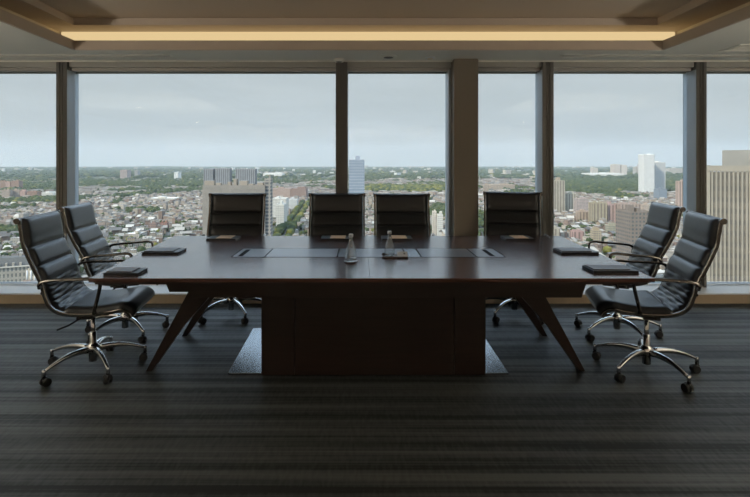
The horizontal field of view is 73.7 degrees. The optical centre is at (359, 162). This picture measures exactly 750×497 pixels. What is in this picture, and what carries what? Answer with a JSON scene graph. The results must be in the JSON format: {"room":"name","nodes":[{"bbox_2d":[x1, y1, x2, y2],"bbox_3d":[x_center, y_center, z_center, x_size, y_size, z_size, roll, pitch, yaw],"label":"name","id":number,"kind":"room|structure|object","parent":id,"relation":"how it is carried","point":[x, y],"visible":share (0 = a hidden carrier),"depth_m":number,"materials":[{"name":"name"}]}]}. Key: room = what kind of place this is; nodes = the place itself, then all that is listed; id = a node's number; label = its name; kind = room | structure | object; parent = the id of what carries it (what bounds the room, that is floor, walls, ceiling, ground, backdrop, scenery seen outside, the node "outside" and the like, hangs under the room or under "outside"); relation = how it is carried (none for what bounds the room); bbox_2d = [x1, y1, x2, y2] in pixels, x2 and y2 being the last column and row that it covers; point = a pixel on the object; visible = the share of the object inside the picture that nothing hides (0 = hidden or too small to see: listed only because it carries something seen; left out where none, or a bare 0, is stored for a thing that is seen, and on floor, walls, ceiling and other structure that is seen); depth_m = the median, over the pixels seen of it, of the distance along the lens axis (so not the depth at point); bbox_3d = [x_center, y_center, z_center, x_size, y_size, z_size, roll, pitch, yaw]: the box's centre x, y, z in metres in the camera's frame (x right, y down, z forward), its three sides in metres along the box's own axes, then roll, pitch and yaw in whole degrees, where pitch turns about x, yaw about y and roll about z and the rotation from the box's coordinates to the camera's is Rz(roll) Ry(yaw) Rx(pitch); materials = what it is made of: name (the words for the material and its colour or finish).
{"room":"office","nodes":[
{"label":"office","id":0,"kind":"room"},
{"bbox_2d":[0,304,749,496],"bbox_3d":[0.000,1.525,0.750,12.000,0.250,9.500,0,0,0],"label":"floor","id":1,"kind":"structure","parent":0,"point":[186,426],"depth_m":2.74,"materials":[{"name":"carpet"}]},
{"bbox_2d":[13,210,154,386],"bbox_3d":[-1.828,0.871,3.427,0.712,1.059,0.646,0,0,-8],"label":"office chair","id":2,"kind":"object","parent":1,"relation":"on","point":[46,249],"visible":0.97,"depth_m":3.29,"materials":[{"name":"black leather"}]},
{"bbox_2d":[58,201,169,343],"bbox_3d":[-1.950,0.866,4.115,0.742,1.068,0.646,0,0,-8],"label":"office chair","id":3,"kind":"object","parent":1,"relation":"on","point":[82,228],"visible":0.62,"depth_m":3.98,"materials":[{"name":"black leather"}]},
{"bbox_2d":[198,193,266,324],"bbox_3d":[-1.180,0.848,4.606,0.660,1.104,0.712,0,0,-4],"label":"office chair","id":4,"kind":"object","parent":1,"relation":"on","point":[237,214],"visible":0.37,"depth_m":4.85,"materials":[{"name":"black leather"}]},
{"bbox_2d":[304,193,367,235],"bbox_3d":[-0.225,0.848,4.606,0.661,1.104,0.712,0,0,0],"label":"office chair","id":5,"kind":"object","parent":1,"relation":"on","point":[330,214],"visible":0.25,"depth_m":4.87,"materials":[{"name":"black leather"}]},
{"bbox_2d":[88,236,654,374],"bbox_3d":[0.064,1.029,3.695,3.493,0.742,1.670,0,0,0],"label":"conference table","id":6,"kind":"object","parent":1,"relation":"on","point":[424,312],"visible":0.99,"depth_m":3.28,"materials":[{"name":"brown wood"}]},
{"bbox_2d":[103,267,147,275],"bbox_3d":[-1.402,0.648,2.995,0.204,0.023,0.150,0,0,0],"label":"portfolio","id":7,"kind":"object","parent":6,"relation":"on","point":[117,271],"visible":1,"depth_m":2.94,"materials":[{"name":"leather"}]},
{"bbox_2d":[141,247,186,254],"bbox_3d":[-1.442,0.648,3.690,0.265,0.023,0.180,0,0,0],"label":"portfolio","id":8,"kind":"object","parent":6,"relation":"on","point":[155,250],"visible":1,"depth_m":3.64,"materials":[{"name":"leather"}]},
{"bbox_2d":[206,235,240,240],"bbox_3d":[-1.183,0.649,4.340,0.255,0.021,0.180,0,0,0],"label":"portfolio","id":9,"kind":"object","parent":6,"relation":"on","point":[221,237],"visible":1,"depth_m":4.26,"materials":[{"name":"leather"}]},
{"bbox_2d":[320,235,348,240],"bbox_3d":[-0.208,0.649,4.340,0.256,0.021,0.180,0,0,0],"label":"portfolio","id":10,"kind":"object","parent":6,"relation":"on","point":[332,237],"visible":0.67,"depth_m":4.26,"materials":[{"name":"leather"}]},
{"bbox_2d":[382,254,407,257],"bbox_3d":[0.245,0.653,3.500,0.180,0.010,0.084,0,0,0],"label":"serving tray","id":11,"kind":"object","parent":6,"relation":"on","point":[395,255],"visible":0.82,"depth_m":3.49,"materials":[{"name":"wood"}]},
{"bbox_2d":[385,231,394,255],"bbox_3d":[0.207,0.562,3.500,0.070,0.172,0.070,0,0,0],"label":"water bottle","id":12,"kind":"object","parent":11,"relation":"on","point":[389,246],"visible":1,"depth_m":3.48,"materials":[{"name":"clear glass"}]},
{"bbox_2d":[397,252,407,255],"bbox_3d":[0.296,0.635,3.493,0.072,0.024,0.055,0,0,0],"label":"place card","id":13,"kind":"object","parent":11,"relation":"on","point":[398,253],"visible":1,"depth_m":3.48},
{"bbox_2d":[381,235,412,240],"bbox_3d":[0.316,0.649,4.340,0.262,0.021,0.180,0,0,0],"label":"portfolio","id":14,"kind":"object","parent":6,"relation":"on","point":[394,237],"visible":0.88,"depth_m":4.26,"materials":[{"name":"leather"}]},
{"bbox_2d":[500,235,534,240],"bbox_3d":[1.363,0.649,4.340,0.245,0.021,0.180,0,0,0],"label":"portfolio","id":15,"kind":"object","parent":6,"relation":"on","point":[510,237],"visible":1,"depth_m":4.26,"materials":[{"name":"leather"}]},
{"bbox_2d":[552,248,599,254],"bbox_3d":[1.587,0.648,3.688,0.275,0.023,0.175,0,0,0],"label":"portfolio","id":16,"kind":"object","parent":6,"relation":"on","point":[563,251],"visible":1,"depth_m":3.62,"materials":[{"name":"leather"}]},
{"bbox_2d":[582,265,638,273],"bbox_3d":[1.529,0.648,3.062,0.272,0.023,0.167,0,0,0],"label":"portfolio","id":17,"kind":"object","parent":6,"relation":"on","point":[595,269],"visible":1,"depth_m":3.00,"materials":[{"name":"leather"}]},
{"bbox_3d":[-0.060,0.657,3.340,0.096,0.005,0.095,0,0,0],"label":"coaster","id":18,"kind":"object","parent":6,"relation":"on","visible":0},
{"bbox_2d":[345,234,356,261],"bbox_3d":[-0.060,0.564,3.340,0.074,0.181,0.074,0,0,0],"label":"water bottle","id":19,"kind":"object","parent":18,"relation":"on","point":[351,256],"visible":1,"depth_m":3.32,"materials":[{"name":"clear glass"}]},
{"bbox_2d":[371,193,434,235],"bbox_3d":[0.404,0.850,4.606,0.661,1.101,0.712,0,0,1],"label":"office chair","id":20,"kind":"object","parent":1,"relation":"on","point":[398,213],"visible":0.33,"depth_m":4.87,"materials":[{"name":"black leather"}]},
{"bbox_2d":[480,191,549,324],"bbox_3d":[1.417,0.842,4.607,0.660,1.117,0.712,0,0,14],"label":"office chair","id":21,"kind":"object","parent":1,"relation":"on","point":[505,213],"visible":0.41,"depth_m":4.84,"materials":[{"name":"black leather"}]},
{"bbox_2d":[574,201,685,341],"bbox_3d":[2.113,0.864,4.066,0.742,1.072,0.661,0,0,10],"label":"office chair","id":22,"kind":"object","parent":1,"relation":"on","point":[661,227],"visible":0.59,"depth_m":3.96,"materials":[{"name":"black leather"}]},
{"bbox_2d":[585,210,726,392],"bbox_3d":[1.935,0.867,3.374,0.712,1.067,0.649,0,0,15],"label":"office chair","id":23,"kind":"object","parent":1,"relation":"on","point":[694,253],"visible":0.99,"depth_m":3.23,"materials":[{"name":"black leather"}]},
{"bbox_2d":[0,18,749,59],"bbox_3d":[0.000,-1.075,0.750,12.000,0.030,9.500,0,0,0],"label":"ceiling","id":24,"kind":"structure","parent":0,"point":[13,40],"depth_m":4.80,"materials":[{"name":"paint"}]},
{"bbox_2d":[0,55,172,56],"bbox_3d":[-2.880,-1.057,4.932,2.040,0.006,0.064,0,0,0],"label":"ceiling vent","id":25,"kind":"object","parent":24,"relation":"in","point":[0,55],"visible":1,"depth_m":4.95,"materials":[{"name":"paint"}]},
{"bbox_2d":[334,58,343,62],"bbox_3d":[-0.214,-1.042,5.096,0.110,0.036,0.110,0,0,0],"label":"smoke detector","id":26,"kind":"object","parent":24,"relation":"attached to","point":[336,60],"visible":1,"depth_m":5.06,"materials":[{"name":"paint"}]},
{"bbox_2d":[0,62,749,71],"bbox_3d":[0.000,-1.016,5.340,12.000,0.088,0.200,0,0,0],"label":"trim","id":27,"kind":"structure","parent":24,"relation":"attached to","point":[4,66],"depth_m":5.24,"materials":[{"name":"paint"}]},
{"bbox_2d":[0,60,749,61],"bbox_3d":[0.000,-1.054,5.178,12.000,0.012,0.015,0,0,0],"label":"trim","id":28,"kind":"structure","parent":24,"relation":"attached to","point":[0,60],"depth_m":5.17,"materials":[{"name":"paint"}]},
{"bbox_2d":[0,2,749,49],"bbox_3d":[0.080,-1.245,1.550,6.220,0.310,7.000,0,0,0],"label":"trim","id":29,"kind":"structure","parent":24,"relation":"attached to","point":[748,3],"depth_m":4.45,"materials":[{"name":"paint"}]},
{"bbox_2d":[61,32,675,39],"bbox_3d":[0.080,-1.209,4.974,6.100,0.238,0.041,0,0,0],"label":"light","id":30,"kind":"object","parent":29,"relation":"attached to","point":[72,35],"visible":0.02,"depth_m":4.96,"materials":[{"name":"paint"}]},
{"bbox_2d":[0,0,749,31],"bbox_3d":[0.080,-1.347,1.550,6.120,0.095,6.900,0,0,0],"label":"trim","id":31,"kind":"structure","parent":29,"relation":"attached to","point":[694,12],"depth_m":4.71,"materials":[{"name":"paint"}]},
{"bbox_2d":[39,0,692,17],"bbox_3d":[0.050,-1.390,1.555,5.520,0.050,6.330,0,0,0],"label":"ceiling","id":32,"kind":"structure","parent":31,"relation":"attached to","point":[72,8],"depth_m":4.42,"materials":[{"name":"paint"}]},
{"bbox_2d":[380,55,396,58],"bbox_3d":[0.284,-1.051,4.976,0.170,0.018,0.170,0,0,0],"label":"ceiling speaker","id":33,"kind":"object","parent":24,"relation":"attached to","point":[382,56],"visible":1,"depth_m":4.95,"materials":[{"name":"paint"}]},
{"bbox_2d":[559,55,749,56],"bbox_3d":[3.190,-1.057,4.932,2.420,0.006,0.064,0,0,0],"label":"ceiling vent","id":34,"kind":"object","parent":24,"relation":"in","point":[561,55],"visible":1,"depth_m":4.95,"materials":[{"name":"paint"}]},
{"bbox_2d":[718,44,749,51],"bbox_3d":[3.860,-1.056,4.600,0.940,0.008,0.280,0,0,0],"label":"ceiling vent","id":35,"kind":"object","parent":24,"relation":"in","point":[741,47],"visible":1,"depth_m":4.63,"materials":[{"name":"paint"}]},
{"bbox_2d":[0,283,749,303],"bbox_3d":[0.000,1.344,5.234,12.000,0.112,0.532,0,0,0],"label":"window sill","id":36,"kind":"structure","parent":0,"point":[4,299],"depth_m":4.98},
{"bbox_2d":[0,72,55,283],"bbox_3d":[-4.530,0.155,5.365,2.740,2.290,0.050,0,0,0],"label":"window","id":37,"kind":"structure","parent":36,"relation":"on","point":[0,72],"depth_m":5.36,"materials":[{"name":"paint"}]},
{"bbox_2d":[56,62,78,262],"bbox_3d":[-3.105,0.118,5.310,0.110,2.356,0.220,0,0,0],"label":"trim","id":38,"kind":"structure","parent":36,"relation":"on","point":[61,67],"depth_m":5.20,"materials":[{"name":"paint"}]},
{"bbox_2d":[76,72,335,283],"bbox_3d":[-1.650,0.155,5.365,2.800,2.290,0.050,0,0,0],"label":"window","id":39,"kind":"structure","parent":36,"relation":"on","point":[76,72],"depth_m":5.36,"materials":[{"name":"paint"}]},
{"bbox_2d":[336,62,347,192],"bbox_3d":[-0.191,0.118,5.310,0.119,2.356,0.220,0,0,0],"label":"trim","id":40,"kind":"structure","parent":36,"relation":"on","point":[341,68],"depth_m":5.20,"materials":[{"name":"paint"}]},
{"bbox_2d":[347,70,347,192],"bbox_3d":[-0.191,0.158,5.308,0.127,2.260,0.205,0,0,0],"label":"trim","id":41,"kind":"structure","parent":40,"relation":"attached to","point":[347,70],"depth_m":5.21,"materials":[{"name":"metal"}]},
{"bbox_2d":[348,72,445,73],"bbox_3d":[0.405,0.155,5.365,1.071,2.290,0.050,0,0,0],"label":"trim","id":42,"kind":"structure","parent":36,"relation":"on","point":[348,72],"depth_m":5.36,"materials":[{"name":"paint"}]},
{"bbox_2d":[445,70,450,235],"bbox_3d":[0.938,0.158,5.320,0.025,2.260,0.200,0,0,0],"label":"trim","id":43,"kind":"structure","parent":36,"relation":"on","point":[448,73],"depth_m":5.22,"materials":[{"name":"metal"}]},
{"bbox_2d":[450,59,477,235],"bbox_3d":[1.089,0.118,5.260,0.267,2.356,0.360,0,0,0],"label":"column","id":44,"kind":"structure","parent":36,"relation":"on","point":[464,72],"depth_m":5.08,"materials":[{"name":"paint"}]},
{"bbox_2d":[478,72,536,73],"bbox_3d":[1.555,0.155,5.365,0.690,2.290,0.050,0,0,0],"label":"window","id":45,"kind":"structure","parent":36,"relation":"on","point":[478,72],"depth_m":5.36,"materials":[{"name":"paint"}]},
{"bbox_2d":[540,62,553,235],"bbox_3d":[1.956,0.118,5.310,0.113,2.356,0.220,0,0,0],"label":"trim","id":46,"kind":"structure","parent":36,"relation":"on","point":[547,67],"depth_m":5.20,"materials":[{"name":"paint"}]},
{"bbox_2d":[535,70,542,226],"bbox_3d":[1.956,0.158,5.308,0.121,2.260,0.205,0,0,0],"label":"trim","id":47,"kind":"structure","parent":46,"relation":"attached to","point":[539,76],"depth_m":5.28,"materials":[{"name":"metal"}]},
{"bbox_2d":[554,72,685,283],"bbox_3d":[2.756,0.155,5.365,1.487,2.290,0.050,0,0,0],"label":"window","id":48,"kind":"structure","parent":36,"relation":"on","point":[554,72],"depth_m":5.36,"materials":[{"name":"paint"}]},
{"bbox_2d":[691,62,706,287],"bbox_3d":[3.553,0.118,5.310,0.105,2.356,0.220,0,0,0],"label":"trim","id":49,"kind":"structure","parent":36,"relation":"on","point":[700,67],"depth_m":5.20,"materials":[{"name":"paint"}]},
{"bbox_2d":[683,70,695,222],"bbox_3d":[3.553,0.158,5.308,0.113,2.260,0.205,0,0,0],"label":"trim","id":50,"kind":"structure","parent":49,"relation":"attached to","point":[689,79],"depth_m":5.30,"materials":[{"name":"metal"}]},
{"bbox_2d":[707,72,749,283],"bbox_3d":[4.753,0.155,5.365,2.295,2.290,0.050,0,0,0],"label":"window","id":51,"kind":"structure","parent":36,"relation":"on","point":[707,72],"depth_m":5.36,"materials":[{"name":"paint"}]},
{"label":"outside","id":52,"kind":"structure","parent":0,"visible":0},
{"bbox_2d":[0,167,605,275],"bbox_3d":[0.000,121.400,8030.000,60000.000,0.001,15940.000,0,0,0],"label":"ground","id":53,"kind":"structure","parent":52,"point":[168,234],"depth_m":1710.08,"materials":[{"name":"plant"}]},
{"bbox_2d":[0,180,6,190],"bbox_3d":[-1584.822,99.040,2219.634,35.316,44.720,24.721,0,0,0],"label":"brick tower","id":54,"kind":"structure","parent":53,"relation":"on","point":[2,182],"depth_m":2207.07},
{"bbox_2d":[0,233,12,243],"bbox_3d":[-532.292,113.300,750.944,15.048,16.200,13.766,0,0,-17],"label":"house","id":55,"kind":"structure","parent":53,"relation":"on","point":[4,236],"depth_m":747.63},
{"bbox_2d":[1,189,12,196],"bbox_3d":[-1179.077,103.670,1672.327,26.608,35.461,18.626,0,0,0],"label":"brick tower","id":56,"kind":"structure","parent":53,"relation":"on","point":[8,192],"depth_m":1663.14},
{"bbox_2d":[0,252,29,281],"bbox_3d":[-366.048,106.650,504.000,64.000,29.500,24.000,0,0,-24],"label":"building","id":57,"kind":"structure","parent":53,"relation":"on","point":[12,268],"depth_m":501.56,"materials":[{"name":"stone"}]},
{"bbox_2d":[11,180,22,187],"bbox_3d":[-1523.901,97.444,2220.251,37.082,47.912,25.958,0,0,0],"label":"brick tower","id":58,"kind":"structure","parent":53,"relation":"on","point":[17,183],"depth_m":2207.07,"materials":[{"name":"brick"}]},
{"bbox_2d":[13,189,21,197],"bbox_3d":[-1162.911,104.132,1696.380,29.338,34.535,20.537,0,0,0],"label":"brick tower","id":59,"kind":"structure","parent":53,"relation":"on","point":[16,192],"depth_m":1686.04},
{"bbox_2d":[20,189,26,196],"bbox_3d":[-1138.125,105.555,1692.111,16.861,31.689,12.000,0,0,0],"label":"brick tower","id":60,"kind":"structure","parent":53,"relation":"on","point":[23,192],"depth_m":1686.04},
{"bbox_2d":[26,268,36,279],"bbox_3d":[-314.157,109.900,509.369,44.000,23.000,21.300,0,0,14],"label":"pavilion building","id":61,"kind":"structure","parent":53,"relation":"on","point":[29,274],"depth_m":503.90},
{"bbox_2d":[27,191,40,195],"bbox_3d":[-1106.089,107.851,1697.914,33.722,27.099,23.605,0,0,0],"label":"brick tower","id":62,"kind":"structure","parent":53,"relation":"on","point":[31,193],"depth_m":1686.04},
{"bbox_2d":[41,191,55,195],"bbox_3d":[-1085.663,110.007,1764.286,41.623,22.786,60.000,0,0,0],"label":"office building","id":63,"kind":"structure","parent":53,"relation":"on","point":[46,192],"depth_m":1737.01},
{"bbox_2d":[109,227,122,234],"bbox_3d":[-400.904,113.300,820.392,18.977,16.200,15.000,0,0,-17],"label":"house","id":64,"kind":"structure","parent":53,"relation":"on","point":[114,229],"depth_m":816.71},
{"bbox_2d":[120,170,130,178],"bbox_3d":[-1852.329,86.578,3951.129,54.826,69.643,70.000,0,0,0],"label":"tower","id":65,"kind":"structure","parent":53,"relation":"on","point":[123,173],"depth_m":3916.32,"materials":[{"name":"concrete"}]},
{"bbox_2d":[124,229,146,239],"bbox_3d":[-360.258,114.462,803.312,23.649,13.876,30.000,0,0,0],"label":"warehouse","id":66,"kind":"structure","parent":53,"relation":"on","point":[140,231],"depth_m":797.21,"materials":[{"name":"white"}]},
{"bbox_2d":[148,221,158,231],"bbox_3d":[-360.298,112.150,874.143,13.007,18.500,14.000,0,0,0],"label":"brick house","id":67,"kind":"structure","parent":53,"relation":"on","point":[153,224],"depth_m":867.05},
{"bbox_2d":[147,196,181,200],"bbox_3d":[-610.842,112.864,1566.709,84.519,17.072,60.000,0,0,0],"label":"warehouse","id":68,"kind":"structure","parent":53,"relation":"on","point":[166,198],"depth_m":1536.65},
{"bbox_2d":[174,172,180,177],"bbox_3d":[-1275.741,91.262,3498.571,29.136,60.277,60.000,0,0,0],"label":"tower","id":69,"kind":"structure","parent":53,"relation":"on","point":[176,174],"depth_m":3468.82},
{"bbox_2d":[174,227,184,232],"bbox_3d":[-296.840,113.300,822.928,15.868,16.200,20.195,0,0,-17],"label":"house","id":70,"kind":"structure","parent":53,"relation":"on","point":[178,229],"depth_m":817.71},
{"bbox_2d":[203,169,214,184],"bbox_3d":[-242.800,65.350,806.000,15.200,112.100,12.000,0,0,0],"label":"glass tower","id":71,"kind":"structure","parent":53,"relation":"on","point":[208,174],"depth_m":799.93,"materials":[{"name":"glass"}]},
{"bbox_2d":[215,168,231,183],"bbox_3d":[-220.000,64.950,806.000,24.000,112.900,12.000,0,0,0],"label":"glass tower","id":72,"kind":"structure","parent":53,"relation":"on","point":[222,175],"depth_m":799.93,"materials":[{"name":"glass"}]},
{"bbox_2d":[202,179,264,235],"bbox_3d":[-108.575,67.580,440.000,53.750,107.640,20.000,0,0,0],"label":"building","id":73,"kind":"structure","parent":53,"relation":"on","point":[208,187],"depth_m":429.95,"materials":[{"name":"concrete"}]},
{"bbox_2d":[235,169,256,183],"bbox_3d":[-183.200,65.350,806.000,32.000,112.100,12.000,0,0,0],"label":"glass tower","id":74,"kind":"structure","parent":53,"relation":"on","point":[250,175],"depth_m":799.93,"materials":[{"name":"glass"}]},
{"bbox_2d":[264,175,272,235],"bbox_3d":[-79.790,66.018,436.500,5.443,110.764,9.000,0,0,0],"label":"apartment slab","id":75,"kind":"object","parent":53,"relation":"on","point":[268,182],"visible":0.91,"depth_m":431.95,"materials":[{"name":"concrete"}]},
{"bbox_2d":[263,173,284,175],"bbox_3d":[-732.586,102.059,4261.207,159.076,38.682,150.000,0,0,0],"label":"tower","id":76,"kind":"structure","parent":53,"relation":"on","point":[264,174],"depth_m":4186.24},
{"bbox_2d":[274,227,284,234],"bbox_3d":[-131.997,113.456,817.752,15.954,15.889,16.781,0,0,34],"label":"broadleaf tree","id":77,"kind":"object","parent":53,"relation":"on","point":[279,229],"visible":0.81,"depth_m":814.02,"materials":[{"name":"green plant"}]},
{"bbox_2d":[273,196,288,217],"bbox_3d":[-179.341,98.423,1123.636,32.005,45.954,40.000,0,0,0],"label":"office building","id":78,"kind":"structure","parent":53,"relation":"on","point":[276,200],"depth_m":1103.57,"materials":[{"name":"concrete"}]},
{"bbox_2d":[276,200,286,225],"bbox_3d":[-147.151,96.412,939.697,14.715,49.976,40.000,0,0,0],"label":"office building","id":79,"kind":"structure","parent":53,"relation":"on","point":[281,208],"depth_m":919.60,"materials":[{"name":"concrete"}]},
{"bbox_2d":[273,187,290,196],"bbox_3d":[-268.092,101.686,1716.111,67.444,39.428,60.000,0,0,0],"label":"brick slab","id":80,"kind":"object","parent":53,"relation":"on","point":[280,191],"visible":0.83,"depth_m":1686.04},
{"bbox_2d":[289,197,297,208],"bbox_3d":[-175.643,105.779,1306.489,25.830,31.243,30.000,0,0,0],"label":"office building","id":81,"kind":"structure","parent":53,"relation":"on","point":[293,202],"depth_m":1291.47,"materials":[{"name":"concrete"}]},
{"bbox_2d":[291,187,307,196],"bbox_3d":[-207.729,101.577,1716.111,51.258,39.647,60.000,0,0,0],"label":"brick slab","id":82,"kind":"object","parent":53,"relation":"on","point":[299,191],"visible":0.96,"depth_m":1686.04,"materials":[{"name":"brick"}]},
{"bbox_2d":[0,166,682,281],"bbox_3d":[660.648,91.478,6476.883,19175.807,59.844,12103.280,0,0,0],"label":"buildings","id":83,"kind":"structure","parent":53,"relation":"on","point":[189,203],"depth_m":1432.67},
{"bbox_2d":[0,167,682,281],"bbox_3d":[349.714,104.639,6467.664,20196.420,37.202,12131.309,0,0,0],"label":"trees","id":84,"kind":"object","parent":53,"relation":"on","point":[609,185],"visible":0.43,"depth_m":3100.34,"materials":[{"name":"green plant"}]},
{"bbox_2d":[349,156,363,192],"bbox_3d":[-4.030,56.189,630.000,19.220,130.422,20.000,0,0,0],"label":"glass tower","id":85,"kind":"structure","parent":53,"relation":"on","point":[356,167],"depth_m":619.96,"materials":[{"name":"glass"}]},
{"bbox_2d":[432,210,435,233],"bbox_3d":[124.310,99.699,837.507,5.820,43.402,12.000,0,0,0],"label":"apartment tower","id":86,"kind":"structure","parent":53,"relation":"on","point":[434,211],"depth_m":831.60,"materials":[{"name":"concrete"}]},
{"bbox_2d":[437,211,442,235],"bbox_3d":[130.303,99.971,815.333,8.093,42.858,12.000,0,0,0],"label":"apartment tower","id":87,"kind":"structure","parent":53,"relation":"on","point":[440,215],"depth_m":809.36,"materials":[{"name":"concrete"}]},
{"bbox_2d":[483,183,488,197],"bbox_3d":[415.057,93.968,1646.540,16.405,54.865,12.000,0,0,0],"label":"apartment tower","id":88,"kind":"structure","parent":53,"relation":"on","point":[485,187],"depth_m":1640.56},
{"bbox_2d":[487,183,514,189],"bbox_3d":[618.923,105.510,2205.036,106.225,31.780,74.358,0,0,0],"label":"apartment tower","id":89,"kind":"structure","parent":53,"relation":"on","point":[500,186],"depth_m":2168.09,"materials":[{"name":"concrete"}]},
{"bbox_2d":[554,225,559,235],"bbox_3d":[298.568,108.507,764.750,9.864,25.785,12.000,0,0,0],"label":"house","id":90,"kind":"structure","parent":53,"relation":"on","point":[556,229],"depth_m":758.66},
{"bbox_2d":[554,177,564,212],"bbox_3d":[474.650,77.958,1199.527,26.660,86.884,18.662,0,0,0],"label":"apartment tower","id":91,"kind":"structure","parent":53,"relation":"on","point":[559,185],"depth_m":1190.34,"materials":[{"name":"concrete"}]},
{"bbox_2d":[565,191,575,211],"bbox_3d":[511.701,95.525,1222.923,25.494,51.749,17.846,0,0,0],"label":"apartment tower","id":92,"kind":"structure","parent":53,"relation":"on","point":[569,196],"depth_m":1214.11,"materials":[{"name":"concrete"}]},
{"bbox_2d":[570,229,583,239],"bbox_3d":[331.574,111.297,764.750,16.692,20.207,12.000,0,0,0],"label":"house","id":93,"kind":"structure","parent":53,"relation":"on","point":[578,233],"depth_m":758.66,"materials":[{"name":"brick"}]},
{"bbox_2d":[573,197,588,211],"bbox_3d":[510.796,99.526,1154.903,27.487,43.749,19.241,0,0,0],"label":"building","id":94,"kind":"structure","parent":53,"relation":"on","point":[581,202],"depth_m":1145.29,"materials":[{"name":"concrete"}]},
{"bbox_2d":[575,209,587,221],"bbox_3d":[455.250,107.869,1020.165,24.280,27.063,16.996,0,0,0],"label":"house","id":95,"kind":"structure","parent":53,"relation":"on","point":[582,214],"depth_m":1011.71,"materials":[{"name":"concrete"}]},
{"bbox_2d":[590,167,597,172],"bbox_3d":[2199.208,81.256,4699.231,46.692,80.288,60.000,0,0,0],"label":"tower","id":96,"kind":"structure","parent":53,"relation":"on","point":[592,170],"depth_m":4668.95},
{"bbox_2d":[590,227,600,240],"bbox_3d":[347.745,107.729,737.325,10.970,27.341,12.000,0,0,0],"label":"house","id":97,"kind":"structure","parent":53,"relation":"on","point":[595,232],"depth_m":731.38,"materials":[{"name":"concrete"}]},
{"bbox_2d":[588,201,606,223],"bbox_3d":[466.467,97.660,980.922,27.776,47.480,19.443,0,0,0],"label":"apartment tower","id":98,"kind":"structure","parent":53,"relation":"on","point":[597,210],"depth_m":971.29,"materials":[{"name":"concrete"}]},
{"bbox_2d":[581,173,623,175],"bbox_3d":[2076.359,102.323,4286.207,267.917,38.154,200.000,0,0,0],"label":"warehouse","id":99,"kind":"structure","parent":53,"relation":"on","point":[592,174],"depth_m":4186.24,"materials":[{"name":"concrete"}]},
{"bbox_2d":[602,246,611,252],"bbox_3d":[323.856,114.991,654.998,12.211,12.819,13.128,0,0,-35],"label":"broadleaf tree","id":100,"kind":"object","parent":53,"relation":"on","point":[605,249],"visible":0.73,"depth_m":651.14,"materials":[{"name":"green plant"}]},
{"bbox_2d":[605,223,615,232],"bbox_3d":[411.951,109.540,815.565,17.805,23.719,12.464,0,0,0],"label":"house","id":101,"kind":"structure","parent":53,"relation":"on","point":[610,226],"depth_m":810.95,"materials":[{"name":"concrete"}]},
{"bbox_2d":[607,202,615,222],"bbox_3d":[493.432,98.847,985.032,15.664,45.106,12.000,0,0,0],"label":"house","id":102,"kind":"structure","parent":53,"relation":"on","point":[611,208],"depth_m":979.14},
{"bbox_2d":[610,164,619,172],"bbox_3d":[2406.989,65.121,4714.231,51.361,112.558,90.000,0,0,0],"label":"tower","id":103,"kind":"structure","parent":53,"relation":"on","point":[614,168],"depth_m":4673.52,"materials":[{"name":"concrete"}]},
{"bbox_2d":[620,164,626,174],"bbox_3d":[2467.688,67.558,4714.231,51.361,107.685,90.000,0,0,0],"label":"tower","id":104,"kind":"structure","parent":53,"relation":"on","point":[623,168],"depth_m":4668.95,"materials":[{"name":"concrete"}]},
{"bbox_2d":[614,202,640,208],"bbox_3d":[522.213,98.591,976.981,38.540,45.618,26.978,0,0,0],"label":"house","id":105,"kind":"structure","parent":53,"relation":"on","point":[621,205],"depth_m":965.38,"materials":[{"name":"concrete"}]},
{"bbox_2d":[616,205,648,264],"bbox_3d":[243.380,79.287,443.000,20.640,84.225,26.000,0,0,0],"label":"tower","id":106,"kind":"structure","parent":53,"relation":"on","point":[630,222],"depth_m":437.26,"materials":[{"name":"concrete"}]},
{"bbox_2d":[627,205,633,211],"bbox_3d":[239.282,40.087,442.271,3.295,5.825,5.613,0,0,0],"label":"plant","id":107,"kind":"object","parent":106,"relation":"on","point":[630,208],"depth_m":439.51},
{"bbox_2d":[641,202,648,210],"bbox_3d":[655.675,106.109,1151.283,12.598,30.582,12.000,0,0,0],"label":"house","id":108,"kind":"structure","parent":53,"relation":"on","point":[645,206],"depth_m":1145.29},
{"bbox_2d":[638,154,653,192],"bbox_3d":[1132.740,42.228,1978.065,41.119,158.343,40.000,0,0,0],"label":"tower","id":109,"kind":"structure","parent":53,"relation":"on","point":[645,161],"depth_m":1958.22,"materials":[{"name":"concrete"}]},
{"bbox_2d":[654,161,664,188],"bbox_3d":[1216.226,56.812,2043.333,40.062,129.177,40.000,0,0,0],"label":"tower","id":110,"kind":"structure","parent":53,"relation":"on","point":[659,167],"depth_m":2023.35,"materials":[{"name":"glass"}]},
{"bbox_2d":[653,188,666,198],"bbox_3d":[968.005,100.791,1612.368,25.558,41.218,30.000,0,0,0],"label":"office building","id":111,"kind":"structure","parent":53,"relation":"on","point":[659,192],"depth_m":1597.48,"materials":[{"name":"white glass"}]},
{"bbox_2d":[665,168,682,172],"bbox_3d":[3498.527,88.935,5568.182,154.509,64.930,100.000,0,0,0],"label":"tower","id":112,"kind":"structure","parent":53,"relation":"on","point":[673,170],"depth_m":5517.51,"materials":[{"name":"concrete"}]},
{"bbox_2d":[675,179,682,206],"bbox_3d":[852.439,82.631,1326.955,21.113,77.538,14.779,0,0,0],"label":"apartment tower","id":113,"kind":"structure","parent":53,"relation":"on","point":[678,184],"depth_m":1320.64,"materials":[{"name":"concrete"}]},
{"bbox_2d":[707,150,749,281],"bbox_3d":[146.869,58.530,170.951,47.100,125.740,37.300,0,0,36],"label":"building","id":114,"kind":"structure","parent":53,"relation":"on","point":[728,184],"depth_m":166.00,"materials":[{"name":"concrete"}]},
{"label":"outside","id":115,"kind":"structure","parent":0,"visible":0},
{"bbox_2d":[137,166,492,166],"bbox_3d":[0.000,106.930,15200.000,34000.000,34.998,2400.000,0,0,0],"label":"hills","id":116,"kind":"structure","parent":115,"point":[137,166],"depth_m":8883.94,"materials":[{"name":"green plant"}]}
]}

